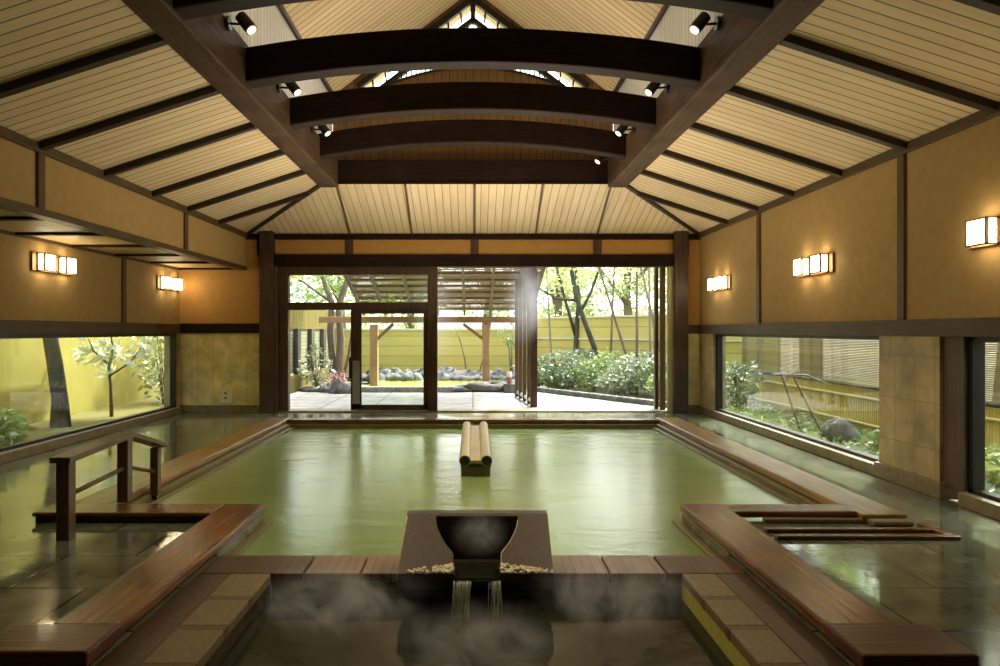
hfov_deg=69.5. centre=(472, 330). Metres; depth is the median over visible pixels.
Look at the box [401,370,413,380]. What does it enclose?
rock
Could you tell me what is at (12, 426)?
shrub
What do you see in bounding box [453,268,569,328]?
tree
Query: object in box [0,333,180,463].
window
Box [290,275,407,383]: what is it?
tree
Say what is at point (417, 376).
rock
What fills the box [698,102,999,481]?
wall
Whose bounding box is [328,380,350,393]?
rock
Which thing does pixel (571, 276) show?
tree
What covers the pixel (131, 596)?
plank
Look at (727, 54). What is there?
beam
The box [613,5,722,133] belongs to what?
wall
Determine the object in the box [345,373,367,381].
rock
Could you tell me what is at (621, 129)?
spotlight
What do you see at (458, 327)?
slender tree
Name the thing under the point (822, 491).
plank
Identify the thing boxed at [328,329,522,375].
fence
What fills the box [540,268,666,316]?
tree
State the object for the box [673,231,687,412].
column
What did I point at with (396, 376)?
rock
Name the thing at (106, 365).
sapling
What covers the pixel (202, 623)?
tub
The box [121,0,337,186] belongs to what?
beam
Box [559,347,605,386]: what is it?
shrub
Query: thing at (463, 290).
pergola
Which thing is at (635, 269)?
slender tree
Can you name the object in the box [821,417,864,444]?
rock
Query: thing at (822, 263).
wall sconce
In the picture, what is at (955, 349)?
trim
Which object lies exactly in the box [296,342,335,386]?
shrub
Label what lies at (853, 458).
window
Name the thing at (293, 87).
spotlight
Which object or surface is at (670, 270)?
trim
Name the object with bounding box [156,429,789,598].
pool water
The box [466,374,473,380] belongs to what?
rock
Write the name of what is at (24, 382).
wall
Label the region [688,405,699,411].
baseboard
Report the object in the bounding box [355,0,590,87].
window
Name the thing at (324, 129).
spotlight
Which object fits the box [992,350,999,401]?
tree
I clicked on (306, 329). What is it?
fence
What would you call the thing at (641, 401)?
kerb
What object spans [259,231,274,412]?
pillar
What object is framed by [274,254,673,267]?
trim
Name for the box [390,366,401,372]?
rock
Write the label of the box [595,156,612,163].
spotlight
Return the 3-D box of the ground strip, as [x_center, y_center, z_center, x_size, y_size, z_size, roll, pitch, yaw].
[-6.475,1.565,14.000,1.650,0.070,24.000,0,0,0]
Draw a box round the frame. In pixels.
[764,522,960,539]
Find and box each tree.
[42,338,71,427]
[290,275,335,301]
[290,275,378,328]
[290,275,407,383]
[326,268,477,328]
[451,326,481,370]
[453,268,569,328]
[483,268,647,316]
[497,323,522,371]
[511,268,666,360]
[538,268,629,349]
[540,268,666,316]
[546,268,551,352]
[561,268,628,369]
[610,268,645,352]
[614,268,652,322]
[632,268,666,314]
[635,268,666,394]
[648,268,666,392]
[799,340,808,371]
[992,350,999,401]
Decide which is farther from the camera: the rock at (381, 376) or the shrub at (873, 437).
the rock at (381, 376)
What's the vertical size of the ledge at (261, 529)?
0.050 m
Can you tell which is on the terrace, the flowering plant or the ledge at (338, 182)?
the flowering plant
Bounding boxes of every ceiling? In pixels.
[0,0,999,234]
[283,0,662,90]
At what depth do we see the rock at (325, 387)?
17.73 m
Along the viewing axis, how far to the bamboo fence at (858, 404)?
12.04 m
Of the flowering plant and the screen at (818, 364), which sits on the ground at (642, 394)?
the screen at (818, 364)
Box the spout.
[397,510,553,588]
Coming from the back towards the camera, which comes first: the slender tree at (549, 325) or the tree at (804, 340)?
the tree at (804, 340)
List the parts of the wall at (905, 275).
tile panel, post, rail, cornice, post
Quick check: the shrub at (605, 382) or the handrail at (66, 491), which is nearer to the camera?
the handrail at (66, 491)
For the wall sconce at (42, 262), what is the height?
0.230 m
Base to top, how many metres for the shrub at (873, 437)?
0.425 m
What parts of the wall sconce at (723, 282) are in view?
lamp shade, shade frame, lamp shade, shade frame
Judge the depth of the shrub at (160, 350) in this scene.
14.95 m
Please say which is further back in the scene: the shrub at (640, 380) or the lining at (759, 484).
the shrub at (640, 380)
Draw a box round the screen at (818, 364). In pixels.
[742,337,999,402]
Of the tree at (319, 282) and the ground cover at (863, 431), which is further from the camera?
the tree at (319, 282)
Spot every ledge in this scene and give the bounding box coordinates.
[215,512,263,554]
[338,182,607,183]
[682,512,730,554]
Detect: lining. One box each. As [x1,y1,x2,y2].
[127,424,289,503]
[145,427,293,503]
[290,424,655,428]
[652,427,800,503]
[656,424,818,503]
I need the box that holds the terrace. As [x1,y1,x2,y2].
[290,386,666,409]
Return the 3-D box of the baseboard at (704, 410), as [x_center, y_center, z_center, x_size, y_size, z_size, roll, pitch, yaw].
[4.300,1.440,12.965,0.240,0.120,0.730,0,0,0]
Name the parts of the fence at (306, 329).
post, slat panel, post, board panel, post, post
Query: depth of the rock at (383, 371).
21.61 m
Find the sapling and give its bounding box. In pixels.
[72,336,156,416]
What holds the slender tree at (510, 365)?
on the ground at (642, 394)
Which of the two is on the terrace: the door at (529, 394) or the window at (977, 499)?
the door at (529, 394)
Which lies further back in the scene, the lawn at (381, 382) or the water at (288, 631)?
the lawn at (381, 382)
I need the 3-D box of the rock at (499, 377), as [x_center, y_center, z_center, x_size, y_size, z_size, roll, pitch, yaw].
[0.913,1.387,21.377,0.477,0.189,0.618,0,0,19]
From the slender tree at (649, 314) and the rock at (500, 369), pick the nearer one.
the slender tree at (649, 314)
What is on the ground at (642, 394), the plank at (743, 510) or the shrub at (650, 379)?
the shrub at (650, 379)
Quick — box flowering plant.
[326,372,347,382]
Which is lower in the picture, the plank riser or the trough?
the plank riser
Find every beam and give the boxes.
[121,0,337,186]
[173,0,772,19]
[246,28,699,87]
[289,82,656,129]
[318,119,627,159]
[338,159,607,181]
[608,0,824,186]
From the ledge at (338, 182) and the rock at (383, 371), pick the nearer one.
the ledge at (338, 182)
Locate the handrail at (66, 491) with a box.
[49,432,167,539]
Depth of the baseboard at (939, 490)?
6.74 m
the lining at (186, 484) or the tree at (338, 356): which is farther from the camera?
the tree at (338, 356)
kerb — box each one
[362,386,454,391]
[537,387,666,407]
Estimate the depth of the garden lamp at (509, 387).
17.60 m
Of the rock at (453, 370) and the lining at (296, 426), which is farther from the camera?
the rock at (453, 370)
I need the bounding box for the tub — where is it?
[95,555,850,665]
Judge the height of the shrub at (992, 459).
0.546 m
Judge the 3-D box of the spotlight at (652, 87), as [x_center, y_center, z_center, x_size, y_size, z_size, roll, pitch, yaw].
[2.026,-2.693,7.948,0.268,0.195,0.126,0,0,0]
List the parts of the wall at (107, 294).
rail, post, tile panel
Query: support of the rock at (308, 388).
on the terrace
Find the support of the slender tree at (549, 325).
on the ground at (642, 394)
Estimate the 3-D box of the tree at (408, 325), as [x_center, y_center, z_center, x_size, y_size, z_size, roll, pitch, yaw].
[-2.310,-1.826,27.419,5.881,6.776,5.340,0,0,31]
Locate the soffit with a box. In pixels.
[0,125,247,269]
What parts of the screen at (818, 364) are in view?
post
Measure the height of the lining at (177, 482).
0.595 m
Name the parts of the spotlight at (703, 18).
bulb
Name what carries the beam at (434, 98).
attached to the beam at (218, 54)
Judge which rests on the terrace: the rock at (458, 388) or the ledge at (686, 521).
the rock at (458, 388)
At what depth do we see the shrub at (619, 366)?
17.39 m
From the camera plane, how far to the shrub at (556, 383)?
18.16 m
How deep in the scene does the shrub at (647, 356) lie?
17.89 m
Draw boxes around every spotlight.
[224,11,256,34]
[276,82,301,95]
[310,125,330,135]
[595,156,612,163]
[615,125,635,135]
[644,82,669,95]
[689,11,721,34]
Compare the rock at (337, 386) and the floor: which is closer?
the floor
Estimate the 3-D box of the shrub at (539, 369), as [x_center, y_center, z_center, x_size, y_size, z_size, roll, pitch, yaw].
[1.733,1.071,19.599,1.177,0.972,1.156,0,0,0]
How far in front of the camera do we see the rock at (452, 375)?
21.18 m
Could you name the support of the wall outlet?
attached to the wall at (219, 309)
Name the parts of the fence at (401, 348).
cap rail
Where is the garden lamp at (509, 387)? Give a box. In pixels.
[504,371,514,392]
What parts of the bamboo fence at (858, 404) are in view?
rail, rail, rail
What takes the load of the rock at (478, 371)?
on the ground at (642, 394)
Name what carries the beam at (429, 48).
attached to the beam at (218, 54)
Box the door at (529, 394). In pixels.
[515,268,536,406]
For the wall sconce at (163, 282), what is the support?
attached to the wall at (107, 294)
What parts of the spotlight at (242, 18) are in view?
bulb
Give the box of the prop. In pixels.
[773,373,826,431]
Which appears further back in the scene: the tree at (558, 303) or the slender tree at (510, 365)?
the tree at (558, 303)
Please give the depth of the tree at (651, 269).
26.00 m
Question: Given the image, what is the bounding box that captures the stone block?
[867,519,913,526]
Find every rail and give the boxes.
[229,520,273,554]
[672,520,716,554]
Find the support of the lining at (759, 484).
attached to the basin
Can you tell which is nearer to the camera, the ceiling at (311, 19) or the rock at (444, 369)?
the ceiling at (311, 19)
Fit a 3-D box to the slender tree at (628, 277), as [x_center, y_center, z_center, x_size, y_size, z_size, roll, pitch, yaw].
[4.133,-0.743,20.551,2.253,4.588,1.571,0,0,0]
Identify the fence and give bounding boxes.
[290,310,335,393]
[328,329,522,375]
[522,314,780,393]
[734,368,999,453]
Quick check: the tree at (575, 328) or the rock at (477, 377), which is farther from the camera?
the tree at (575, 328)
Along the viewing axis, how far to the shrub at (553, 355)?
19.01 m
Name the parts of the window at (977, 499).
sill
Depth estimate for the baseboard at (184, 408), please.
13.30 m
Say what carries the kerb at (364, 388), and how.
on the terrace
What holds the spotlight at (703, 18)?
attached to the beam at (727, 54)
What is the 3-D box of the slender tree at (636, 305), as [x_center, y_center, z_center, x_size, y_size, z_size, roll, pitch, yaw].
[4.053,-0.926,17.650,2.547,4.953,1.188,0,0,16]
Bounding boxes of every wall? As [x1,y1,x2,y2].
[0,233,180,406]
[0,336,163,423]
[179,234,700,404]
[223,5,332,133]
[333,0,612,159]
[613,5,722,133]
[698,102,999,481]
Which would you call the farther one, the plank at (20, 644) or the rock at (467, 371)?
the rock at (467, 371)
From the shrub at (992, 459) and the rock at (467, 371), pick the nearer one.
the shrub at (992, 459)
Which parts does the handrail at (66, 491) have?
post, rail, rail, post, rail, rail, post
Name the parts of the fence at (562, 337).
rail, board panel, rail, board panel, board panel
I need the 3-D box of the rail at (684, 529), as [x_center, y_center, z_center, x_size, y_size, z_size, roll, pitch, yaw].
[1.670,1.575,5.375,0.060,0.050,1.110,0,0,0]
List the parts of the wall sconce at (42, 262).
shade frame, lamp shade, lamp shade, shade frame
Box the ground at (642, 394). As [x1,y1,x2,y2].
[301,347,999,503]
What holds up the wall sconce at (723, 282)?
attached to the wall at (905, 275)
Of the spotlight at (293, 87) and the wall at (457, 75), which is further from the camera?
the wall at (457, 75)
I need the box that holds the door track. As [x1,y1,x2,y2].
[278,409,667,411]
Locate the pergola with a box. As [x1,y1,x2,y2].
[319,268,544,385]
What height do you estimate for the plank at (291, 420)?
0.120 m
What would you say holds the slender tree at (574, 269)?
on the ground at (642, 394)
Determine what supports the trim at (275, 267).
attached to the wall at (219, 309)
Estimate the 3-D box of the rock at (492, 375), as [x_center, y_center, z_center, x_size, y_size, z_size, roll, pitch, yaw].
[0.602,1.352,21.438,0.686,0.292,0.467,0,0,0]
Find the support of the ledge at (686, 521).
attached to the basin
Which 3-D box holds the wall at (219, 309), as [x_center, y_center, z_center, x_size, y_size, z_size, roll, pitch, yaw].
[-0.615,-0.235,13.385,9.630,3.210,0.210,0,0,0]
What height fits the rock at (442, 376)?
0.330 m
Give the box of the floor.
[0,412,999,665]
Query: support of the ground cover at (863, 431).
on the ground at (642, 394)
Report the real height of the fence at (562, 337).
2.000 m
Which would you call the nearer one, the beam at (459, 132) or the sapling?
the beam at (459, 132)
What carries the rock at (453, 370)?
on the ground at (642, 394)
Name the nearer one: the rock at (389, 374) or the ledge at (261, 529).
the ledge at (261, 529)
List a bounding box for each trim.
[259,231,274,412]
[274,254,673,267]
[274,266,277,412]
[653,268,658,408]
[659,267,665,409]
[667,267,673,411]
[943,337,967,491]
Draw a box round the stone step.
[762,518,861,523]
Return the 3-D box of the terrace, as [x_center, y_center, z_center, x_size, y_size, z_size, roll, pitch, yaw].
[-0.275,1.583,16.840,8.250,0.135,6.320,0,0,0]
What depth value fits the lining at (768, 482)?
7.88 m
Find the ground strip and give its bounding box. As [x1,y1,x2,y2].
[0,373,292,445]
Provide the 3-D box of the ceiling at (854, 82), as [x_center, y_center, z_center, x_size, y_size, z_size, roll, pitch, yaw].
[0.000,-2.079,5.915,9.000,0.752,15.430,0,0,0]
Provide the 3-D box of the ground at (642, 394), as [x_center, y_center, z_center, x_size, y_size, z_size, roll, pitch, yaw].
[0.000,1.620,20.000,80.000,0.120,100.000,0,0,0]
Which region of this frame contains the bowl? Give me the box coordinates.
[436,516,517,579]
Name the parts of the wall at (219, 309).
rail, tile panel, plaster panel, post, cornice, post, post, rail, tile panel, plaster panel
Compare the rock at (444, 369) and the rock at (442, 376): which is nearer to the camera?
the rock at (442, 376)
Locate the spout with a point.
(434, 542)
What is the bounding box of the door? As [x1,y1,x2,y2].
[349,310,427,409]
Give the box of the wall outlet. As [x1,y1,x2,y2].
[219,389,231,402]
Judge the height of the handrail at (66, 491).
1.145 m
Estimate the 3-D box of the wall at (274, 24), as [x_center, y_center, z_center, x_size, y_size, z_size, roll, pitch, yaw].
[-2.317,-3.326,5.000,0.125,1.148,13.600,0,0,0]
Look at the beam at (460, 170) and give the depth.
11.58 m
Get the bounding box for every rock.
[298,386,318,391]
[317,382,330,392]
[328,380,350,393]
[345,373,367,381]
[366,373,384,382]
[379,366,391,374]
[385,372,393,379]
[386,371,404,380]
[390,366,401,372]
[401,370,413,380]
[411,372,422,380]
[412,368,422,372]
[438,366,455,372]
[438,371,449,380]
[446,368,464,374]
[449,372,460,379]
[451,384,475,391]
[453,374,469,380]
[462,369,473,374]
[463,381,505,390]
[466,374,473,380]
[470,370,481,375]
[471,374,490,380]
[489,372,503,379]
[494,367,505,374]
[494,375,505,379]
[500,377,514,382]
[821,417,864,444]
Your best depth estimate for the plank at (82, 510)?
5.70 m
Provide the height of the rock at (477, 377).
0.247 m
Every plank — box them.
[0,624,120,665]
[32,504,223,516]
[53,504,264,634]
[76,418,289,503]
[287,418,658,423]
[656,417,906,523]
[681,504,894,634]
[724,504,857,517]
[825,624,978,665]
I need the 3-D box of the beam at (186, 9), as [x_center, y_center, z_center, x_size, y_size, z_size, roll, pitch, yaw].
[0.000,-2.592,5.290,4.440,0.556,0.220,0,0,0]
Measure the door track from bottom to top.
0.045 m
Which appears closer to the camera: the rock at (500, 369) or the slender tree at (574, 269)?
the slender tree at (574, 269)
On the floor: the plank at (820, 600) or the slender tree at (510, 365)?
the plank at (820, 600)
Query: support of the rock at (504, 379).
on the terrace
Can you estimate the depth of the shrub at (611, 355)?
18.78 m
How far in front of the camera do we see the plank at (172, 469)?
8.01 m
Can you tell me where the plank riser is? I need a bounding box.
[35,517,204,522]
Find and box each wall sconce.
[30,252,76,275]
[157,275,182,291]
[707,275,730,291]
[793,252,834,277]
[965,216,999,248]
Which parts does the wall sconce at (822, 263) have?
lamp shade, shade frame, lamp shade, shade frame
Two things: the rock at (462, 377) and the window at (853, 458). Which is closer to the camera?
the window at (853, 458)
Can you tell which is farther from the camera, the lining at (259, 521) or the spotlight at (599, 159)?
the spotlight at (599, 159)
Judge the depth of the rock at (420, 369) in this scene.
21.84 m
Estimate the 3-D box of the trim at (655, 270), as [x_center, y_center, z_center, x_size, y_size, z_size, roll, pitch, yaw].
[3.465,0.150,13.630,0.070,2.700,0.120,0,0,0]
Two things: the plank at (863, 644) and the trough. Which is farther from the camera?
the trough
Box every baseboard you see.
[179,405,258,411]
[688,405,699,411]
[699,406,711,415]
[874,461,967,499]
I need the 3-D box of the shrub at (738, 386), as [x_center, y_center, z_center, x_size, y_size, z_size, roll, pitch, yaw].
[5.386,1.075,14.573,0.989,1.022,1.099,0,0,0]
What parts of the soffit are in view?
post, edge trim, edge trim, post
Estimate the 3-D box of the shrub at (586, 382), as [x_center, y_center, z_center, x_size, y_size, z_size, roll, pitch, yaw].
[3.092,1.123,18.538,1.496,0.882,1.505,0,0,40]
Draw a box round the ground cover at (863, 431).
[726,400,999,492]
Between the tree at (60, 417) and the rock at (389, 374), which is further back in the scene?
the rock at (389, 374)
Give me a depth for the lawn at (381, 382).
19.75 m
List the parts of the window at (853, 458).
sill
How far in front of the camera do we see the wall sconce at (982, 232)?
5.77 m
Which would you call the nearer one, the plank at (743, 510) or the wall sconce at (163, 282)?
the plank at (743, 510)
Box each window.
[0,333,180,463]
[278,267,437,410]
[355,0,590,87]
[711,334,878,474]
[958,337,999,520]
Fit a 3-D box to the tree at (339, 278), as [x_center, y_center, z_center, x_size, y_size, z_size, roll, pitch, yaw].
[-5.008,-2.316,28.448,5.134,7.760,6.294,0,0,16]
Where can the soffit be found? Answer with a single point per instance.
(51, 196)
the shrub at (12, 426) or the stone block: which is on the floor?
the stone block
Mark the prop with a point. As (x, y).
(781, 374)
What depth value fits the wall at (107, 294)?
10.11 m
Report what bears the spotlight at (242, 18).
attached to the beam at (218, 54)
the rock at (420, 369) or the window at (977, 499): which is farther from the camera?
the rock at (420, 369)
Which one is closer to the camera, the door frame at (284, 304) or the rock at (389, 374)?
the door frame at (284, 304)
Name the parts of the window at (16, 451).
sill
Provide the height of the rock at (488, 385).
0.239 m
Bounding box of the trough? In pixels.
[459,421,491,475]
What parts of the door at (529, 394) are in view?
rail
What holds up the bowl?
on the spout
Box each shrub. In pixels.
[0,407,37,446]
[130,336,163,404]
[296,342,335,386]
[522,356,553,386]
[537,349,590,385]
[537,365,580,389]
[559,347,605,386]
[564,358,615,391]
[587,347,632,374]
[594,370,638,395]
[601,354,652,394]
[621,349,652,376]
[630,359,666,396]
[643,371,666,400]
[726,359,766,406]
[858,429,878,450]
[985,442,999,485]
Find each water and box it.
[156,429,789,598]
[220,597,733,665]
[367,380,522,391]
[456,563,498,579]
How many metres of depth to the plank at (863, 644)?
3.23 m
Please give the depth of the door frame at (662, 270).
13.45 m
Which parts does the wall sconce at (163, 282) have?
shade frame, lamp shade, lamp shade, shade frame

